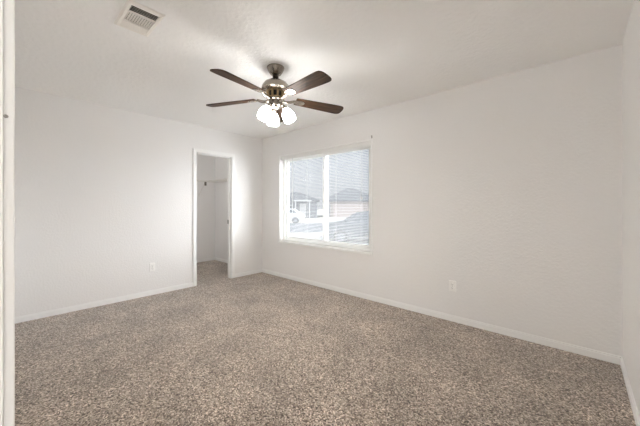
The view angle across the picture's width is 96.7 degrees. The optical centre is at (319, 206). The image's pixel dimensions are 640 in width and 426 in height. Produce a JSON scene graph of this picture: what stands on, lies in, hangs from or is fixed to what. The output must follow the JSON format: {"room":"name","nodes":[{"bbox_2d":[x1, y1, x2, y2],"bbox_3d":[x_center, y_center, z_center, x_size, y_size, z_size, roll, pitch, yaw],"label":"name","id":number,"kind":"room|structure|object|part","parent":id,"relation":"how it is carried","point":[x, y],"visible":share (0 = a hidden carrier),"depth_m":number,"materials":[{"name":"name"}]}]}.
{"room":"empty bedroom","nodes":[
{"label":"empty bedroom","id":0,"kind":"room"},
{"bbox_2d":[15,87,261,316],"bbox_3d":[-2.215,-0.013,4.033,0.115,2.440,3.305,0,0,42],"label":"wall","id":1,"kind":"structure","parent":0,"point":[103,194],"depth_m":3.50,"materials":[{"name":"white paint"}]},
{"bbox_2d":[15,282,192,323],"bbox_3d":[-2.543,1.176,3.578,0.012,0.062,1.881,0,0,42],"label":"baseboard","id":2,"kind":"structure","parent":1,"relation":"attached to","point":[39,315],"depth_m":3.41,"materials":[{"name":"white paint"}]},
{"bbox_2d":[149,263,154,271],"bbox_3d":[-2.282,0.830,3.868,0.009,0.115,0.070,0,0,42],"label":"wall outlet","id":3,"kind":"object","parent":1,"relation":"attached to","point":[151,265],"visible":1,"depth_m":3.86,"materials":[{"name":"white plastic"}]},
{"bbox_2d":[193,148,234,285],"bbox_3d":[-1.715,0.166,4.571,0.134,2.082,0.701,0,0,42],"label":"door frame","id":4,"kind":"structure","parent":1,"relation":"in","point":[231,157],"depth_m":4.75,"materials":[{"name":"white paint"}]},
{"bbox_2d":[235,269,261,277],"bbox_3d":[-1.250,1.176,4.999,0.012,0.062,0.555,0,0,42],"label":"baseboard","id":5,"kind":"structure","parent":1,"relation":"attached to","point":[258,270],"depth_m":4.99,"materials":[{"name":"white paint"}]},
{"bbox_2d":[197,154,214,259],"bbox_3d":[-3.065,-0.013,5.696,0.110,2.440,1.990,0,0,42],"label":"wall","id":6,"kind":"structure","parent":0,"point":[205,163],"depth_m":6.23,"materials":[{"name":"white paint"}]},
{"bbox_2d":[197,257,214,262],"bbox_3d":[-2.990,1.176,5.687,0.012,0.062,1.878,0,0,42],"label":"baseboard","id":7,"kind":"structure","parent":6,"relation":"attached to","point":[212,258],"depth_m":6.23,"materials":[{"name":"white paint"}]},
{"bbox_2d":[197,180,219,194],"bbox_3d":[-2.871,-0.370,5.590,0.318,0.334,1.878,0,0,42],"label":"wire shelf","id":8,"kind":"object","parent":6,"relation":"attached to","point":[204,181],"visible":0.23,"depth_m":5.92,"materials":[{"name":"white metal"}]},
{"bbox_2d":[15,0,633,138],"bbox_3d":[-1.512,-1.283,2.647,6.510,0.100,4.690,0,0,42],"label":"ceiling","id":9,"kind":"structure","parent":0,"point":[376,54],"depth_m":2.22,"materials":[{"name":"white paint"}]},
{"bbox_2d":[114,0,164,36],"bbox_3d":[-1.194,-1.226,1.876,0.340,0.014,0.206,0,0,42],"label":"ceiling vent","id":10,"kind":"object","parent":9,"relation":"in","point":[134,16],"visible":1,"depth_m":1.86,"materials":[{"name":"white metal"}]},
{"bbox_2d":[206,63,343,126],"bbox_3d":[-0.380,-0.983,2.494,1.260,0.500,1.281,0,0,42],"label":"ceiling fan","id":11,"kind":"object","parent":9,"relation":"hanging from","point":[275,89],"visible":1,"depth_m":2.46,"materials":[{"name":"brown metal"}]},
{"bbox_3d":[-0.811,-0.948,2.619,0.483,0.049,0.138,0,0,12],"label":"blade","id":12,"kind":"part","parent":11,"relation":"part of","materials":[{"name":"brown wood"}]},
{"bbox_3d":[-0.608,-0.948,2.162,0.138,0.049,0.483,0,0,30],"label":"blade","id":13,"kind":"part","parent":11,"relation":"part of","materials":[{"name":"brown wood"}]},
{"bbox_3d":[-0.476,-0.801,2.437,0.111,0.137,0.120,0,0,41],"label":"lamp shade","id":14,"kind":"part","parent":11,"relation":"part of","materials":[{"name":"white glass"}]},
{"bbox_3d":[-0.435,-0.801,2.648,0.111,0.137,0.120,0,0,-19],"label":"lamp shade","id":15,"kind":"part","parent":11,"relation":"part of","materials":[{"name":"white glass"}]},
{"bbox_2d":[266,88,284,99],"bbox_3d":[-0.395,-0.987,2.530,0.164,0.068,0.164,0,0,42],"label":"vent","id":16,"kind":"object","parent":11,"relation":"attached to","point":[273,93],"depth_m":2.47,"materials":[{"name":"gold metal"}]},
{"bbox_3d":[-0.439,-0.948,2.954,0.138,0.049,0.483,0,0,-6],"label":"blade","id":17,"kind":"part","parent":11,"relation":"part of","materials":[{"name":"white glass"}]},
{"bbox_3d":[-0.273,-0.801,2.507,0.120,0.137,0.111,0,0,11],"label":"lamp shade","id":18,"kind":"part","parent":11,"relation":"part of","materials":[{"name":"white glass"}]},
{"bbox_3d":[-0.110,-0.948,2.214,0.138,0.049,0.483,0,0,-42],"label":"blade","id":19,"kind":"part","parent":11,"relation":"part of","materials":[{"name":"brown wood"}]},
{"bbox_3d":[-0.006,-0.948,2.704,0.483,0.049,0.138,0,0,-24],"label":"blade","id":20,"kind":"part","parent":11,"relation":"part of","materials":[{"name":"brown wood"}]},
{"bbox_2d":[15,260,635,425],"bbox_3d":[-1.559,1.257,2.595,6.510,0.100,4.550,0,0,42],"label":"floor","id":21,"kind":"structure","parent":0,"point":[258,349],"depth_m":2.09,"materials":[{"name":"carpet"}]},
{"bbox_2d":[215,44,621,356],"bbox_3d":[0.019,0.037,4.330,6.510,2.540,0.140,0,0,42],"label":"wall","id":22,"kind":"structure","parent":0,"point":[507,188],"depth_m":2.72,"materials":[{"name":"white paint"}]},
{"bbox_2d":[209,178,227,181],"bbox_3d":[-1.758,-0.374,5.639,1.253,0.342,0.315,0,0,42],"label":"wire shelf","id":23,"kind":"object","parent":22,"relation":"attached to","point":[225,179],"visible":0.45,"depth_m":5.85,"materials":[{"name":"white metal"}]},
{"bbox_2d":[215,257,227,262],"bbox_3d":[-1.754,1.176,5.840,1.635,0.062,0.012,0,0,42],"label":"baseboard","id":24,"kind":"structure","parent":22,"relation":"attached to","point":[216,258],"depth_m":6.18,"materials":[{"name":"white paint"}]},
{"bbox_2d":[278,139,372,254],"bbox_3d":[0.024,-0.120,4.306,1.863,1.489,0.157,0,0,42],"label":"window","id":25,"kind":"structure","parent":22,"relation":"attached to","point":[325,187],"depth_m":4.30,"materials":[{"name":"white plastic"}]},
{"bbox_3d":[-0.227,-0.120,4.619,0.932,1.355,0.025,0,0,42],"label":"sash","id":26,"kind":"part","parent":25,"relation":"part of","materials":[{"name":"white plastic"}]},
{"bbox_3d":[0.004,0.611,4.284,1.863,0.026,0.097,0,0,42],"label":"sill","id":27,"kind":"part","parent":25,"relation":"part of","materials":[{"name":"white paint"}]},
{"bbox_3d":[0.370,-0.120,4.039,0.851,1.355,0.025,0,0,42],"label":"sash","id":28,"kind":"part","parent":25,"relation":"part of","materials":[{"name":"white plastic"}]},
{"bbox_2d":[281,141,370,250],"bbox_3d":[0.001,-0.129,4.281,1.797,1.426,0.054,0,0,42],"label":"window blind","id":29,"kind":"object","parent":22,"relation":"attached to","point":[363,144],"visible":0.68,"depth_m":4.18,"materials":[{"name":"white plastic"}]},
{"bbox_3d":[0.010,0.576,4.291,1.789,0.016,0.024,0,0,42],"label":"rail","id":30,"kind":"part","parent":29,"relation":"part of","materials":[{"name":"white plastic"}]},
{"bbox_2d":[262,269,620,364],"bbox_3d":[0.615,1.176,3.685,4.540,0.062,0.012,0,0,42],"label":"baseboard","id":31,"kind":"structure","parent":22,"relation":"attached to","point":[611,358],"depth_m":2.82,"materials":[{"name":"white paint"}]},
{"bbox_2d":[449,280,455,291],"bbox_3d":[1.389,0.839,2.982,0.070,0.115,0.009,0,0,42],"label":"wall outlet","id":32,"kind":"object","parent":22,"relation":"attached to","point":[452,284],"visible":1,"depth_m":2.98,"materials":[{"name":"white plastic"}]},
{"bbox_2d":[622,0,639,415],"bbox_3d":[1.226,-0.013,0.902,0.110,2.440,3.305,0,0,42],"label":"wall","id":33,"kind":"structure","parent":0,"point":[630,46],"depth_m":1.82,"materials":[{"name":"white paint"}]},
{"bbox_2d":[620,357,639,425],"bbox_3d":[1.229,1.176,0.996,0.012,0.062,3.139,0,0,42],"label":"baseboard","id":34,"kind":"structure","parent":33,"relation":"attached to","point":[623,368],"depth_m":1.77,"materials":[{"name":"white paint"}]},
{"bbox_3d":[-1.540,-0.013,1.316,4.540,2.440,0.115,0,0,42],"label":"wall","id":35,"kind":"structure","parent":0,"visible":0},
{"bbox_2d":[0,0,14,425],"bbox_3d":[-0.249,0.166,0.149,0.874,2.082,0.131,0,0,42],"label":"door frame","id":36,"kind":"structure","parent":35,"relation":"in","point":[7,7],"depth_m":0.45,"materials":[{"name":"white paint"}]},
{"label":"outside","id":37,"kind":"structure","parent":0,"visible":0},
{"bbox_2d":[289,209,328,238],"bbox_3d":[0.000,1.957,83.250,240.000,0.300,153.500,0,0,0],"label":"lawn","id":38,"kind":"structure","parent":37,"point":[319,214],"depth_m":31.44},
{"bbox_2d":[289,192,319,218],"bbox_3d":[-3.800,-0.243,45.475,7.500,4.100,9.950,0,0,0],"label":"house","id":39,"kind":"structure","parent":38,"relation":"on","point":[300,203],"depth_m":42.00,"materials":[{"name":"grey"}]},
{"bbox_3d":[-2.550,0.657,41.985,0.900,2.100,0.070,0,0,0],"label":"door","id":40,"kind":"part","parent":39,"relation":"part of","materials":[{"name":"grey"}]},
{"bbox_2d":[322,188,368,216],"bbox_3d":[5.400,-0.693,50.500,9.900,5.000,9.900,0,0,0],"label":"house","id":41,"kind":"structure","parent":38,"relation":"on","point":[345,200],"depth_m":46.00,"materials":[{"name":"beige brick"}]},
{"bbox_3d":[1.350,0.757,45.990,0.700,2.100,0.060,0,0,0],"label":"door","id":42,"kind":"part","parent":41,"relation":"part of","materials":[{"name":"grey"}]},
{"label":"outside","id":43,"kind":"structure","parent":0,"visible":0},
{"bbox_2d":[289,223,322,232],"bbox_3d":[0.000,1.947,24.750,240.000,0.320,10.500,0,0,0],"label":"street","id":44,"kind":"structure","parent":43,"point":[304,225],"depth_m":23.81,"materials":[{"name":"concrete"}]},
{"bbox_2d":[289,209,304,222],"bbox_3d":[-4.000,1.040,30.800,4.600,1.545,1.900,0,0,0],"label":"car","id":45,"kind":"object","parent":44,"relation":"on","point":[296,218],"visible":0.4,"depth_m":29.90,"materials":[{"name":"grey paint"}]},
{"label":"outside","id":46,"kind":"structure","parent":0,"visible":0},
{"bbox_2d":[320,232,368,244],"bbox_3d":[3.250,1.950,13.250,6.500,0.315,12.500,0,0,0],"label":"driveway","id":47,"kind":"structure","parent":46,"point":[321,233],"depth_m":15.28,"materials":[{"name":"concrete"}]},
{"bbox_2d":[328,211,368,241],"bbox_3d":[2.450,1.040,14.600,4.600,1.545,1.900,0,0,0],"label":"car","id":48,"kind":"object","parent":47,"relation":"on","point":[347,221],"visible":0.34,"depth_m":13.70,"materials":[{"name":"silver metal"}]},
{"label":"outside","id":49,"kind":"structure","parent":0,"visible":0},
{"bbox_2d":[328,217,346,221],"bbox_3d":[4.750,1.950,38.000,7.500,0.315,16.000,0,0,0],"label":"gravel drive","id":50,"kind":"structure","parent":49,"point":[334,219],"depth_m":41.28,"materials":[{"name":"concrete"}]}
]}

